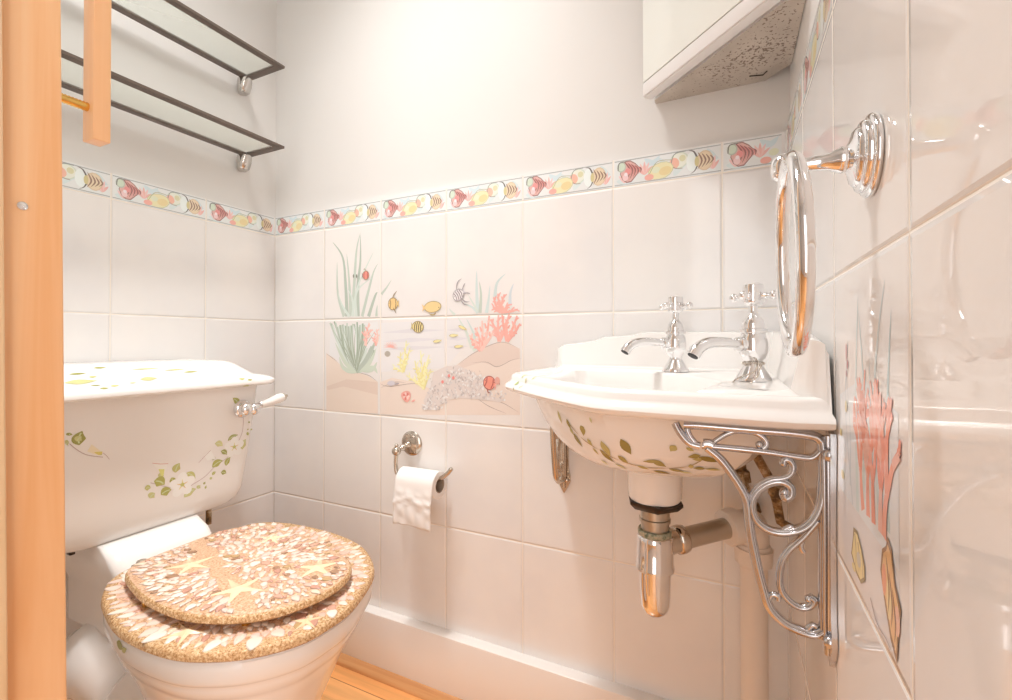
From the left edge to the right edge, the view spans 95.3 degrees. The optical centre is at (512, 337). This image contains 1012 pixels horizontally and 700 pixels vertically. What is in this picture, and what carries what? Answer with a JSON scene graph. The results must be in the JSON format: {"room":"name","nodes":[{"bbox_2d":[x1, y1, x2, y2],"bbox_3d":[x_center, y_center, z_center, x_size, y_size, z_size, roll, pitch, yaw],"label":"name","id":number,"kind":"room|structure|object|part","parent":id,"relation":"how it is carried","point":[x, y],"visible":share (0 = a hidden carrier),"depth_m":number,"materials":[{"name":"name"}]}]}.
{"room":"bathroom","nodes":[
{"label":"bathroom","id":0,"kind":"room"},
{"bbox_2d":[61,0,276,636],"bbox_3d":[-0.932,-0.380,1.041,0.120,2.450,0.814,0,-1,25],"label":"wall","id":1,"kind":"structure","parent":0,"point":[169,247],"depth_m":1.14,"materials":[{"name":"white tile"}]},
{"bbox_2d":[61,49,283,171],"bbox_3d":[-0.805,-0.487,1.005,0.165,0.046,0.584,0,-1,25],"label":"wall shelf","id":2,"kind":"object","parent":1,"relation":"attached to","point":[244,159],"visible":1,"depth_m":1.07,"materials":[{"name":"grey metal"}]},
{"bbox_3d":[-0.855,-0.507,1.029,0.018,0.006,0.571,0,-1,25],"label":"rail","id":3,"kind":"part","parent":2,"relation":"part of","materials":[{"name":"brown metal"}]},
{"bbox_3d":[-0.679,-0.505,1.251,0.147,0.006,0.018,0,-1,25],"label":"rail","id":4,"kind":"part","parent":2,"relation":"part of","materials":[{"name":"brown metal"}]},
{"bbox_2d":[111,0,284,95],"bbox_3d":[-0.805,-0.702,1.007,0.165,0.046,0.584,0,-1,25],"label":"wall shelf","id":5,"kind":"object","parent":1,"relation":"attached to","point":[244,81],"visible":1,"depth_m":1.13,"materials":[{"name":"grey metal"}]},
{"bbox_3d":[-0.855,-0.722,1.030,0.018,0.006,0.571,0,-1,25],"label":"rail","id":6,"kind":"part","parent":5,"relation":"part of","materials":[{"name":"brown metal"}]},
{"bbox_3d":[-0.739,-0.722,0.975,0.018,0.006,0.571,0,-1,25],"label":"rail","id":7,"kind":"part","parent":5,"relation":"part of","materials":[{"name":"brown metal"}]},
{"bbox_3d":[-0.679,-0.720,1.253,0.147,0.006,0.018,0,-1,25],"label":"rail","id":8,"kind":"part","parent":5,"relation":"part of","materials":[{"name":"brown metal"}]},
{"bbox_2d":[321,664,422,699],"bbox_3d":[-0.525,0.862,0.114,4.240,0.050,2.340,0,-1,25],"label":"floor","id":9,"kind":"structure","parent":0,"point":[343,683],"depth_m":1.11,"materials":[{"name":"laminate"}]},
{"bbox_2d":[64,359,374,699],"bbox_3d":[-0.555,0.449,0.861,0.701,0.795,0.511,0,-1,25],"label":"toilet","id":10,"kind":"object","parent":9,"relation":"on","point":[167,606],"visible":1,"depth_m":0.81,"materials":[{"name":"white ceramic"}]},
{"bbox_2d":[66,623,144,699],"bbox_3d":[-0.756,0.690,0.874,0.330,0.312,0.170,0,0,11],"label":"outlet","id":11,"kind":"object","parent":10,"relation":"attached to","point":[94,671],"depth_m":0.81,"materials":[{"name":"white ceramic"}]},
{"bbox_3d":[-0.773,0.081,0.952,0.232,0.059,0.482,0,-1,25],"label":"cistern lid","id":12,"kind":"part","parent":10,"relation":"part of","materials":[{"name":"white ceramic"}]},
{"bbox_3d":[-0.448,0.414,0.801,0.455,0.018,0.376,0,-1,25],"label":"seat","id":13,"kind":"part","parent":10,"relation":"part of","materials":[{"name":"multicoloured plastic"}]},
{"bbox_3d":[-0.450,0.389,0.779,0.375,0.017,0.262,0,-1,25],"label":"seat","id":14,"kind":"part","parent":10,"relation":"part of","materials":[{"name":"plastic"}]},
{"bbox_3d":[-0.449,0.622,0.799,0.449,0.397,0.370,0,-1,25],"label":"bowl","id":15,"kind":"part","parent":10,"relation":"part of","materials":[{"name":"white ceramic"}]},
{"bbox_3d":[-0.609,0.165,1.065,0.038,0.042,0.053,0,-1,25],"label":"flush lever","id":16,"kind":"part","parent":10,"relation":"part of","materials":[{"name":"silver metal"}]},
{"bbox_3d":[-0.581,0.152,1.111,0.023,0.030,0.062,0,-1,25],"label":"handle","id":17,"kind":"part","parent":10,"relation":"part of","materials":[{"name":"white ceramic"}]},
{"bbox_2d":[714,507,773,699],"bbox_3d":[0.383,0.560,0.754,0.088,0.562,0.058,0,0,-15],"label":"pipe","id":18,"kind":"object","parent":9,"relation":"on","point":[754,666],"visible":0.66,"depth_m":0.74,"materials":[{"name":"beige plastic"}]},
{"bbox_2d":[629,496,731,617],"bbox_3d":[0.263,0.338,0.727,0.180,0.182,0.076,0,0,-20],"label":"trap","id":19,"kind":"object","parent":18,"relation":"attached to","point":[658,543],"visible":0.99,"depth_m":0.69,"materials":[{"name":"silver metal"}]},
{"bbox_2d":[639,571,670,617],"bbox_3d":[0.219,0.392,0.711,0.048,0.074,0.048,0,-1,25],"label":"cup","id":20,"kind":"object","parent":19,"relation":"on","point":[655,586],"depth_m":0.69,"materials":[{"name":"silver metal"}]},
{"bbox_2d":[670,518,731,554],"bbox_3d":[0.290,0.316,0.731,0.114,0.048,0.105,0,-1,25],"label":"outlet","id":21,"kind":"object","parent":19,"relation":"attached to","point":[682,538],"depth_m":0.72,"materials":[{"name":"silver metal"}]},
{"bbox_2d":[274,0,789,699],"bbox_3d":[-0.089,-0.380,1.145,1.514,2.450,0.121,0,-1,25],"label":"wall","id":22,"kind":"structure","parent":0,"point":[469,192],"depth_m":1.05,"materials":[{"name":"white tile"}]},
{"bbox_2d":[336,653,461,699],"bbox_3d":[-0.131,0.835,1.048,1.314,0.020,0.018,0,-1,25],"label":"trim","id":23,"kind":"structure","parent":22,"relation":"attached to","point":[414,688],"depth_m":1.12,"materials":[{"name":"brown wood"}]},
{"bbox_2d":[392,431,452,480],"bbox_3d":[-0.210,0.283,1.099,0.180,0.101,0.057,0,-1,25],"label":"toilet roll holder","id":24,"kind":"object","parent":22,"relation":"attached to","point":[411,441],"visible":0.88,"depth_m":1.13,"materials":[{"name":"silver metal"}]},
{"bbox_3d":[-0.271,0.271,1.123,0.050,0.030,0.022,0,-1,-42],"label":"post","id":25,"kind":"part","parent":24,"relation":"part of","materials":[{"name":"silver metal"}]},
{"bbox_2d":[392,466,446,531],"bbox_3d":[-0.217,0.371,1.077,0.107,0.126,0.072,0,-1,25],"label":"toilet roll","id":26,"kind":"object","parent":24,"relation":"on","point":[414,488],"visible":1,"depth_m":1.05,"materials":[{"name":"white paper"}]},
{"bbox_3d":[-0.212,0.307,1.081,0.168,0.054,0.010,0,-1,25],"label":"arm","id":27,"kind":"part","parent":24,"relation":"part of","materials":[{"name":"silver metal"}]},
{"bbox_2d":[341,604,668,699],"bbox_3d":[-0.121,0.771,1.070,1.314,0.148,0.029,0,-1,25],"label":"baseboard","id":28,"kind":"structure","parent":22,"relation":"attached to","point":[464,667],"depth_m":1.05,"materials":[{"name":"white"}]},
{"bbox_2d":[550,427,570,492],"bbox_3d":[0.079,0.209,0.914,0.027,0.237,0.146,0,-1,25],"label":"bracket","id":29,"kind":"object","parent":22,"relation":"attached to","point":[559,451],"visible":0.39,"depth_m":0.95,"materials":[{"name":"silver metal"}]},
{"bbox_3d":[0.079,0.204,0.914,0.013,0.225,0.145,0,-1,25],"label":"bracket frame","id":30,"kind":"part","parent":29,"relation":"part of","materials":[{"name":"beige"}]},
{"bbox_3d":[0.108,0.211,0.975,0.027,0.235,0.012,0,-1,25],"label":"wall plate","id":31,"kind":"part","parent":29,"relation":"part of","materials":[{"name":"beige"}]},
{"bbox_2d":[735,465,761,512],"bbox_3d":[0.406,0.254,0.800,0.080,0.125,0.032,0,-1,-40],"label":"supply pipe","id":32,"kind":"object","parent":22,"relation":"attached to","point":[744,474],"visible":0.33,"depth_m":0.78,"materials":[{"name":"gold metal"}]},
{"bbox_2d":[786,0,1011,699],"bbox_3d":[0.295,-0.387,0.284,0.120,2.450,1.132,0,-1,25],"label":"wall","id":33,"kind":"structure","parent":0,"point":[912,317],"depth_m":0.24,"materials":[{"name":"white tile"}]},
{"bbox_2d":[643,0,804,103],"bbox_3d":[0.383,-0.744,0.786,0.172,0.562,0.318,0,0,-21],"label":"upper cabinet","id":34,"kind":"object","parent":33,"relation":"attached to","point":[691,47],"visible":1,"depth_m":0.78,"materials":[{"name":"wood"}]},
{"bbox_3d":[0.306,-0.749,0.752,0.003,0.512,0.301,0,0,-21],"label":"glazed panel","id":35,"kind":"part","parent":34,"relation":"part of","materials":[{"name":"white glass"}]},
{"bbox_2d":[671,421,837,667],"bbox_3d":[0.236,0.198,0.463,0.146,0.222,0.027,0,-1,25],"label":"bracket","id":36,"kind":"object","parent":33,"relation":"attached to","point":[822,517],"visible":1,"depth_m":0.44,"materials":[{"name":"silver metal"}]},
{"bbox_2d":[505,331,835,506],"bbox_3d":[0.184,0.119,0.705,0.444,0.262,0.432,0,-1,25],"label":"washbasin","id":37,"kind":"object","parent":36,"relation":"on","point":[612,408],"visible":0.92,"depth_m":0.57,"materials":[{"name":"white ceramic"}]},
{"bbox_2d":[620,296,692,371],"bbox_3d":[0.236,-0.006,0.771,0.129,0.126,0.056,0,0,-5],"label":"tap","id":38,"kind":"object","parent":37,"relation":"on","point":[674,344],"visible":1,"depth_m":0.76,"materials":[{"name":"silver metal"}]},
{"bbox_3d":[0.218,0.015,0.757,0.091,0.029,0.019,0,0,-17],"label":"spout","id":39,"kind":"part","parent":38,"relation":"part of","materials":[{"name":"silver metal"}]},
{"bbox_2d":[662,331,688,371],"bbox_3d":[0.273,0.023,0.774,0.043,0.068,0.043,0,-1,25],"label":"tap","id":40,"kind":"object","parent":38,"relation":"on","point":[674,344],"depth_m":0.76,"materials":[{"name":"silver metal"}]},
{"bbox_3d":[0.273,-0.054,0.774,0.048,0.029,0.048,0,0,8],"label":"cross handle","id":41,"kind":"part","parent":38,"relation":"part of","materials":[{"name":"silver metal"}]},
{"bbox_2d":[686,283,776,381],"bbox_3d":[0.278,-0.007,0.597,0.126,0.126,0.055,0,0,-5],"label":"tap","id":42,"kind":"object","parent":37,"relation":"on","point":[752,345],"visible":0.99,"depth_m":0.59,"materials":[{"name":"silver metal"}]},
{"bbox_3d":[0.259,0.014,0.584,0.088,0.029,0.019,0,0,-17],"label":"spout","id":43,"kind":"part","parent":42,"relation":"part of","materials":[{"name":"silver metal"}]},
{"bbox_2d":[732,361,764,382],"bbox_3d":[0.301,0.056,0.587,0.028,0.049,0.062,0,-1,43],"label":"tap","id":44,"kind":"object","parent":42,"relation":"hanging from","point":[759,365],"visible":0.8,"depth_m":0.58,"materials":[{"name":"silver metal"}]},
{"bbox_3d":[0.313,-0.055,0.601,0.048,0.029,0.048,0,0,8],"label":"cross handle","id":45,"kind":"part","parent":42,"relation":"part of","materials":[{"name":"silver metal"}]},
{"bbox_3d":[0.297,0.199,0.435,0.012,0.220,0.027,0,-1,25],"label":"wall plate","id":46,"kind":"part","parent":36,"relation":"part of","materials":[{"name":"silver metal"}]},
{"bbox_2d":[753,455,792,526],"bbox_3d":[0.404,0.238,0.713,0.087,0.139,0.029,0,-1,-26],"label":"supply pipe","id":47,"kind":"object","parent":33,"relation":"attached to","point":[759,461],"visible":0.62,"depth_m":0.71,"materials":[{"name":"gold metal"}]},
{"bbox_2d":[770,112,883,357],"bbox_3d":[0.204,-0.068,0.300,0.060,0.164,0.135,0,-1,25],"label":"towel ring","id":48,"kind":"object","parent":33,"relation":"attached to","point":[861,160],"visible":1,"depth_m":0.30,"materials":[{"name":"silver metal"}]},
{"bbox_3d":[0.209,-0.123,0.328,0.046,0.022,0.022,0,-1,25],"label":"post","id":49,"kind":"part","parent":48,"relation":"part of","materials":[{"name":"silver metal"}]},
{"bbox_3d":[-0.506,-0.386,0.406,1.434,2.450,0.110,0,-1,25],"label":"wall","id":50,"kind":"structure","parent":0,"visible":0},
{"bbox_2d":[0,0,66,699],"bbox_3d":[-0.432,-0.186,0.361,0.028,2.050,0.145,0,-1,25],"label":"door","id":51,"kind":"structure","parent":50,"relation":"in","point":[32,449],"depth_m":0.40,"materials":[{"name":"brown wood"}]},
{"bbox_2d":[62,0,110,146],"bbox_3d":[-0.432,-0.508,0.452,0.021,0.620,0.056,0,-1,25],"label":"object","id":52,"kind":"object","parent":51,"relation":"attached to","point":[95,105],"visible":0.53,"depth_m":0.46,"materials":[{"name":"brown wood"}]},
{"bbox_3d":[-0.435,-0.231,0.444,0.009,0.009,0.042,0,-1,25],"label":"rod","id":53,"kind":"part","parent":52,"relation":"part of","materials":[{"name":"gold metal"}]}
]}

